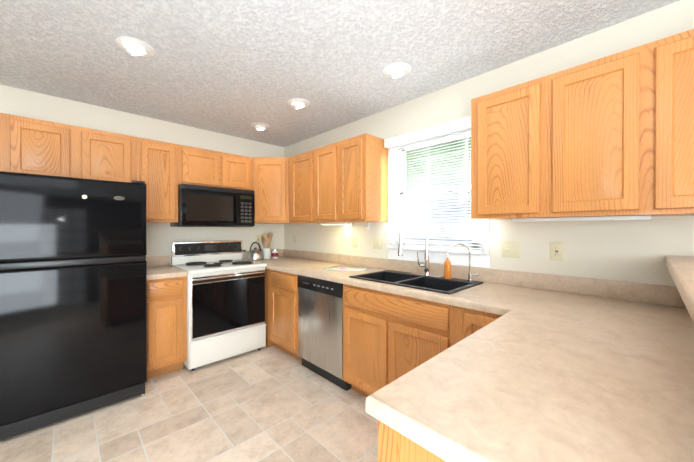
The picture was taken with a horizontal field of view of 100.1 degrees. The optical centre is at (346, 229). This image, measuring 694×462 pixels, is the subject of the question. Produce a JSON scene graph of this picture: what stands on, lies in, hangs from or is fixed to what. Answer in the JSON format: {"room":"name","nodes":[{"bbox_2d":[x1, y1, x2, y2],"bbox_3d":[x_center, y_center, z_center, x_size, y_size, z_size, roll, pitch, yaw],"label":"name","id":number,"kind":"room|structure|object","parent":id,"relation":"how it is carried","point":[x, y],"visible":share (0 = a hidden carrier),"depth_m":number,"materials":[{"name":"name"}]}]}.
{"room":"kitchen","nodes":[
{"label":"kitchen","id":0,"kind":"room"},
{"bbox_2d":[0,84,283,266],"bbox_3d":[-2.749,0.081,2.350,5.320,2.440,0.120,0,0,-44],"label":"wall","id":1,"kind":"structure","parent":0,"point":[160,237],"depth_m":3.03,"materials":[{"name":"beige paint"}]},
{"bbox_2d":[0,113,139,182],"bbox_3d":[-2.307,-0.599,2.451,0.819,0.469,0.342,0,0,-44],"label":"upper cabinet","id":2,"kind":"object","parent":1,"relation":"attached to","point":[27,145],"depth_m":2.30,"materials":[{"name":"brown wood"}]},
{"bbox_2d":[140,138,179,222],"bbox_3d":[-1.890,-0.453,2.855,0.338,0.764,0.342,0,0,-44],"label":"upper cabinet","id":3,"kind":"object","parent":1,"relation":"attached to","point":[163,170],"depth_m":2.74,"materials":[{"name":"brown wood"}]},
{"bbox_2d":[180,145,251,189],"bbox_3d":[-1.492,-0.641,3.238,0.763,0.389,0.342,0,0,-44],"label":"upper cabinet","id":4,"kind":"object","parent":1,"relation":"attached to","point":[198,166],"depth_m":3.09,"materials":[{"name":"brown wood"}]},
{"bbox_2d":[170,184,254,226],"bbox_3d":[-1.460,-0.235,3.205,0.758,0.417,0.435,0,0,-44],"label":"over-the-range microwave","id":5,"kind":"object","parent":4,"relation":"attached to","point":[203,206],"visible":0.98,"depth_m":3.02,"materials":[{"name":"black plastic"}]},
{"bbox_2d":[255,235,259,243],"bbox_3d":[-1.161,0.131,3.793,0.072,0.115,0.009,0,0,-44],"label":"outlet","id":6,"kind":"object","parent":1,"relation":"attached to","point":[257,238],"visible":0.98,"depth_m":3.78,"materials":[{"name":"beige plastic"}]},
{"bbox_2d":[252,157,308,223],"bbox_3d":[-0.888,-0.455,3.620,0.633,0.765,0.633,0,0,-44],"label":"upper cabinet","id":7,"kind":"object","parent":1,"relation":"attached to","point":[270,182],"visible":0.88,"depth_m":3.37,"materials":[{"name":"brown wood"}]},
{"bbox_2d":[0,346,377,461],"bbox_3d":[-0.144,1.333,-0.344,5.320,0.050,7.620,0,0,-44],"label":"floor","id":8,"kind":"structure","parent":0,"point":[270,404],"depth_m":1.95,"materials":[{"name":"tile"}]},
{"bbox_2d":[0,171,146,440],"bbox_3d":[-2.107,0.465,2.245,0.816,1.673,0.825,0,0,-44],"label":"fridge","id":9,"kind":"object","parent":8,"relation":"on","point":[73,300],"visible":1,"depth_m":1.95,"materials":[{"name":"black metal"}]},
{"bbox_2d":[147,276,186,378],"bbox_3d":[-1.789,0.863,2.751,0.330,0.874,0.636,0,0,-44],"label":"base cabinet","id":10,"kind":"object","parent":8,"relation":"on","point":[166,328],"visible":0.71,"depth_m":2.53,"materials":[{"name":"brown wood"}]},
{"bbox_2d":[146,256,186,279],"bbox_3d":[-1.789,0.352,2.750,0.334,0.144,0.639,0,0,-44],"label":"countertop","id":11,"kind":"structure","parent":10,"relation":"on","point":[159,270],"depth_m":2.76,"materials":[{"name":"laminate"}]},
{"bbox_2d":[171,240,266,370],"bbox_3d":[-1.352,0.718,3.086,0.759,1.163,0.674,0,0,-44],"label":"stove","id":12,"kind":"object","parent":8,"relation":"on","point":[225,295],"visible":0.98,"depth_m":2.88,"materials":[{"name":"white metal"}]},
{"bbox_2d":[265,268,273,346],"bbox_3d":[-0.874,0.861,3.634,0.598,0.874,0.638,0,0,-44],"label":"base cabinet","id":13,"kind":"object","parent":8,"relation":"on","point":[269,343],"visible":0.04,"depth_m":3.22,"materials":[{"name":"brown wood"}]},
{"bbox_2d":[267,269,301,360],"bbox_3d":[-0.458,0.862,3.176,0.636,0.874,0.588,0,0,-44],"label":"base cabinet","id":14,"kind":"object","parent":8,"relation":"on","point":[282,310],"visible":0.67,"depth_m":2.91,"materials":[{"name":"brown wood"}]},
{"bbox_2d":[298,275,350,390],"bbox_3d":[-0.038,0.864,2.736,0.608,0.872,0.623,0,0,-44],"label":"dishwasher","id":15,"kind":"object","parent":8,"relation":"on","point":[320,327],"visible":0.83,"depth_m":2.49,"materials":[{"name":"silver metal"}]},
{"bbox_2d":[378,420,445,461],"bbox_3d":[0.880,0.868,1.046,1.670,0.874,0.596,0,0,-44],"label":"base cabinet","id":16,"kind":"object","parent":8,"relation":"on","point":[394,445],"depth_m":0.64,"materials":[{"name":"brown wood"}]},
{"bbox_2d":[366,285,693,461],"bbox_3d":[0.629,0.357,0.818,1.030,0.144,0.619,0,0,-44],"label":"countertop","id":17,"kind":"structure","parent":16,"relation":"on","point":[550,368],"depth_m":0.71,"materials":[{"name":"laminate"}]},
{"bbox_2d":[343,284,501,396],"bbox_3d":[0.613,0.865,2.067,0.636,0.874,1.238,0,0,-44],"label":"base cabinet","id":18,"kind":"object","parent":8,"relation":"on","point":[388,338],"visible":0.31,"depth_m":1.94,"materials":[{"name":"brown wood"}]},
{"bbox_2d":[242,249,686,308],"bbox_3d":[0.167,0.353,2.512,0.659,0.144,3.698,0,0,-44],"label":"countertop","id":19,"kind":"structure","parent":18,"relation":"on","point":[304,263],"depth_m":2.01,"materials":[{"name":"laminate"}]},
{"bbox_2d":[243,242,262,259],"bbox_3d":[-1.165,0.268,3.603,0.250,0.223,0.188,0,0,-44],"label":"kettle","id":20,"kind":"object","parent":19,"relation":"on","point":[255,254],"visible":1,"depth_m":3.56,"materials":[{"name":"silver metal"}]},
{"bbox_2d":[261,232,272,258],"bbox_3d":[-1.046,0.210,3.766,0.146,0.338,0.148,0,0,-44],"label":"utensil crock","id":21,"kind":"object","parent":19,"relation":"on","point":[266,252],"visible":1,"depth_m":3.72,"materials":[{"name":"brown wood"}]},
{"bbox_2d":[272,249,277,257],"bbox_3d":[-0.945,0.320,3.815,0.087,0.117,0.087,0,0,-44],"label":"candle jar","id":22,"kind":"object","parent":19,"relation":"on","point":[274,253],"visible":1,"depth_m":3.78,"materials":[{"name":"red glass"}]},
{"bbox_2d":[323,265,372,271],"bbox_3d":[0.014,0.379,2.823,0.400,0.005,0.300,0,0,32],"label":"cutting board","id":23,"kind":"object","parent":19,"relation":"on","point":[349,268],"visible":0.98,"depth_m":2.79,"materials":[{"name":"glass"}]},
{"bbox_2d":[349,270,482,294],"bbox_3d":[0.492,0.476,2.191,0.510,0.207,0.844,0,0,-44],"label":"sink","id":24,"kind":"object","parent":19,"relation":"in","point":[443,285],"visible":0.35,"depth_m":2.20,"materials":[{"name":"black granite composite"}]},
{"bbox_2d":[442,249,450,278],"bbox_3d":[0.763,0.262,2.205,0.066,0.220,0.066,0,0,-44],"label":"soap bottle","id":25,"kind":"object","parent":24,"relation":"on","point":[447,268],"visible":0.98,"depth_m":2.18,"materials":[{"name":"orange plastic"}]},
{"bbox_2d":[398,221,443,277],"bbox_3d":[0.579,0.152,2.315,0.183,0.438,0.320,0,0,-44],"label":"faucet","id":26,"kind":"object","parent":19,"relation":"on","point":[426,265],"visible":1,"depth_m":2.33,"materials":[{"name":"silver metal"}]},
{"bbox_2d":[442,244,478,281],"bbox_3d":[0.810,0.237,2.081,0.155,0.270,0.210,0,0,-44],"label":"filter faucet","id":27,"kind":"object","parent":19,"relation":"on","point":[470,275],"visible":1,"depth_m":2.08,"materials":[{"name":"silver metal"}]},
{"bbox_2d":[0,0,679,146],"bbox_3d":[-0.144,-1.157,-0.351,5.320,0.050,7.620,0,0,-44],"label":"ceiling","id":28,"kind":"structure","parent":0,"point":[236,68],"depth_m":1.85,"materials":[{"name":"white paint"}]},
{"bbox_2d":[116,36,154,56],"bbox_3d":[-1.315,-1.124,1.813,0.200,0.084,0.200,0,0,-44],"label":"ceiling light","id":29,"kind":"object","parent":28,"relation":"attached to","point":[141,48],"visible":1,"depth_m":1.78,"materials":[{"name":"white glass"}]},
{"bbox_2d":[251,122,269,129],"bbox_3d":[-0.955,-1.125,3.203,0.200,0.057,0.200,0,0,-44],"label":"ceiling light","id":30,"kind":"object","parent":28,"relation":"attached to","point":[259,126],"visible":1,"depth_m":3.16,"materials":[{"name":"white glass"}]},
{"bbox_2d":[288,98,309,108],"bbox_3d":[-0.435,-1.126,2.628,0.200,0.079,0.200,0,0,-44],"label":"ceiling light","id":31,"kind":"object","parent":28,"relation":"attached to","point":[302,103],"visible":1,"depth_m":2.59,"materials":[{"name":"white glass"}]},
{"bbox_2d":[383,62,410,78],"bbox_3d":[0.358,-1.123,2.081,0.200,0.073,0.200,0,0,-44],"label":"ceiling light","id":32,"kind":"object","parent":28,"relation":"attached to","point":[401,69],"visible":1,"depth_m":2.04,"materials":[{"name":"white glass"}]},
{"bbox_2d":[284,0,693,307],"bbox_3d":[1.768,0.084,1.416,0.120,2.440,7.500,0,0,-44],"label":"wall","id":33,"kind":"structure","parent":0,"point":[630,250],"depth_m":1.83,"materials":[{"name":"beige paint"}]},
{"bbox_2d":[289,133,387,222],"bbox_3d":[-0.146,-0.453,3.061,0.342,0.765,1.198,0,0,-44],"label":"upper cabinet","id":34,"kind":"object","parent":33,"relation":"attached to","point":[346,180],"visible":0.98,"depth_m":2.73,"materials":[{"name":"brown wood"}]},
{"bbox_2d":[320,222,353,224],"bbox_3d":[-0.113,-0.059,3.039,0.070,0.023,0.450,0,0,-44],"label":"under-cabinet light","id":35,"kind":"object","parent":34,"relation":"attached to","point":[335,223],"depth_m":2.96,"materials":[{"name":"white plastic"}]},
{"bbox_2d":[352,236,356,246],"bbox_3d":[0.080,0.133,3.071,0.009,0.115,0.072,0,0,-44],"label":"electrical outlet","id":36,"kind":"object","parent":33,"relation":"attached to","point":[354,241],"visible":1,"depth_m":3.07,"materials":[{"name":"beige plastic"}]},
{"bbox_2d":[373,237,382,248],"bbox_3d":[0.298,0.134,2.838,0.018,0.115,0.118,0,0,-44],"label":"light switch","id":37,"kind":"object","parent":33,"relation":"attached to","point":[377,242],"visible":1,"depth_m":2.83,"materials":[{"name":"beige plastic"}]},
{"bbox_2d":[388,129,489,267],"bbox_3d":[0.739,-0.286,2.446,0.117,1.126,0.907,0,0,-44],"label":"window","id":38,"kind":"structure","parent":33,"relation":"in","point":[483,259],"depth_m":2.43,"materials":[{"name":"white glass"}]},
{"bbox_2d":[384,116,486,254],"bbox_3d":[0.672,-0.322,2.391,0.070,1.010,0.893,0,0,-44],"label":"window blinds","id":39,"kind":"object","parent":38,"relation":"attached to","point":[454,126],"visible":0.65,"depth_m":2.35,"materials":[{"name":"white plastic"}]},
{"bbox_2d":[471,77,542,219],"bbox_3d":[1.047,-0.450,1.826,0.342,0.764,0.404,0,0,-44],"label":"upper cabinet","id":40,"kind":"object","parent":33,"relation":"attached to","point":[507,124],"depth_m":1.70,"materials":[{"name":"brown wood"}]},
{"bbox_2d":[502,240,520,257],"bbox_3d":[1.118,0.136,1.988,0.020,0.115,0.118,0,0,-44],"label":"dimmer switch","id":41,"kind":"object","parent":33,"relation":"attached to","point":[511,249],"visible":1,"depth_m":1.99,"materials":[{"name":"beige plastic"}]},
{"bbox_2d":[550,242,563,260],"bbox_3d":[1.302,0.137,1.804,0.009,0.115,0.072,0,0,-44],"label":"outlet","id":42,"kind":"object","parent":33,"relation":"attached to","point":[557,251],"visible":1,"depth_m":1.80,"materials":[{"name":"beige plastic"}]},
{"bbox_2d":[539,29,693,217],"bbox_3d":[1.458,-0.449,1.400,0.342,0.764,0.781,0,0,-44],"label":"upper cabinet","id":43,"kind":"object","parent":33,"relation":"attached to","point":[611,135],"depth_m":1.35,"materials":[{"name":"brown wood"}]},
{"bbox_2d":[512,215,650,221],"bbox_3d":[1.255,-0.057,1.615,0.060,0.019,0.600,0,0,-44],"label":"under-cabinet light","id":44,"kind":"object","parent":43,"relation":"attached to","point":[648,217],"depth_m":1.56,"materials":[{"name":"white plastic"}]},
{"bbox_3d":[1.115,0.741,0.776,1.709,1.128,0.115,0,0,-44],"label":"wall","id":45,"kind":"structure","parent":0,"visible":0},
{"bbox_2d":[665,255,693,321],"bbox_3d":[1.097,0.154,0.720,1.808,0.042,0.370,0,0,-44],"label":"bar","id":46,"kind":"object","parent":45,"relation":"on","point":[680,269],"visible":1,"depth_m":0.88,"materials":[{"name":"laminate"}]}
]}

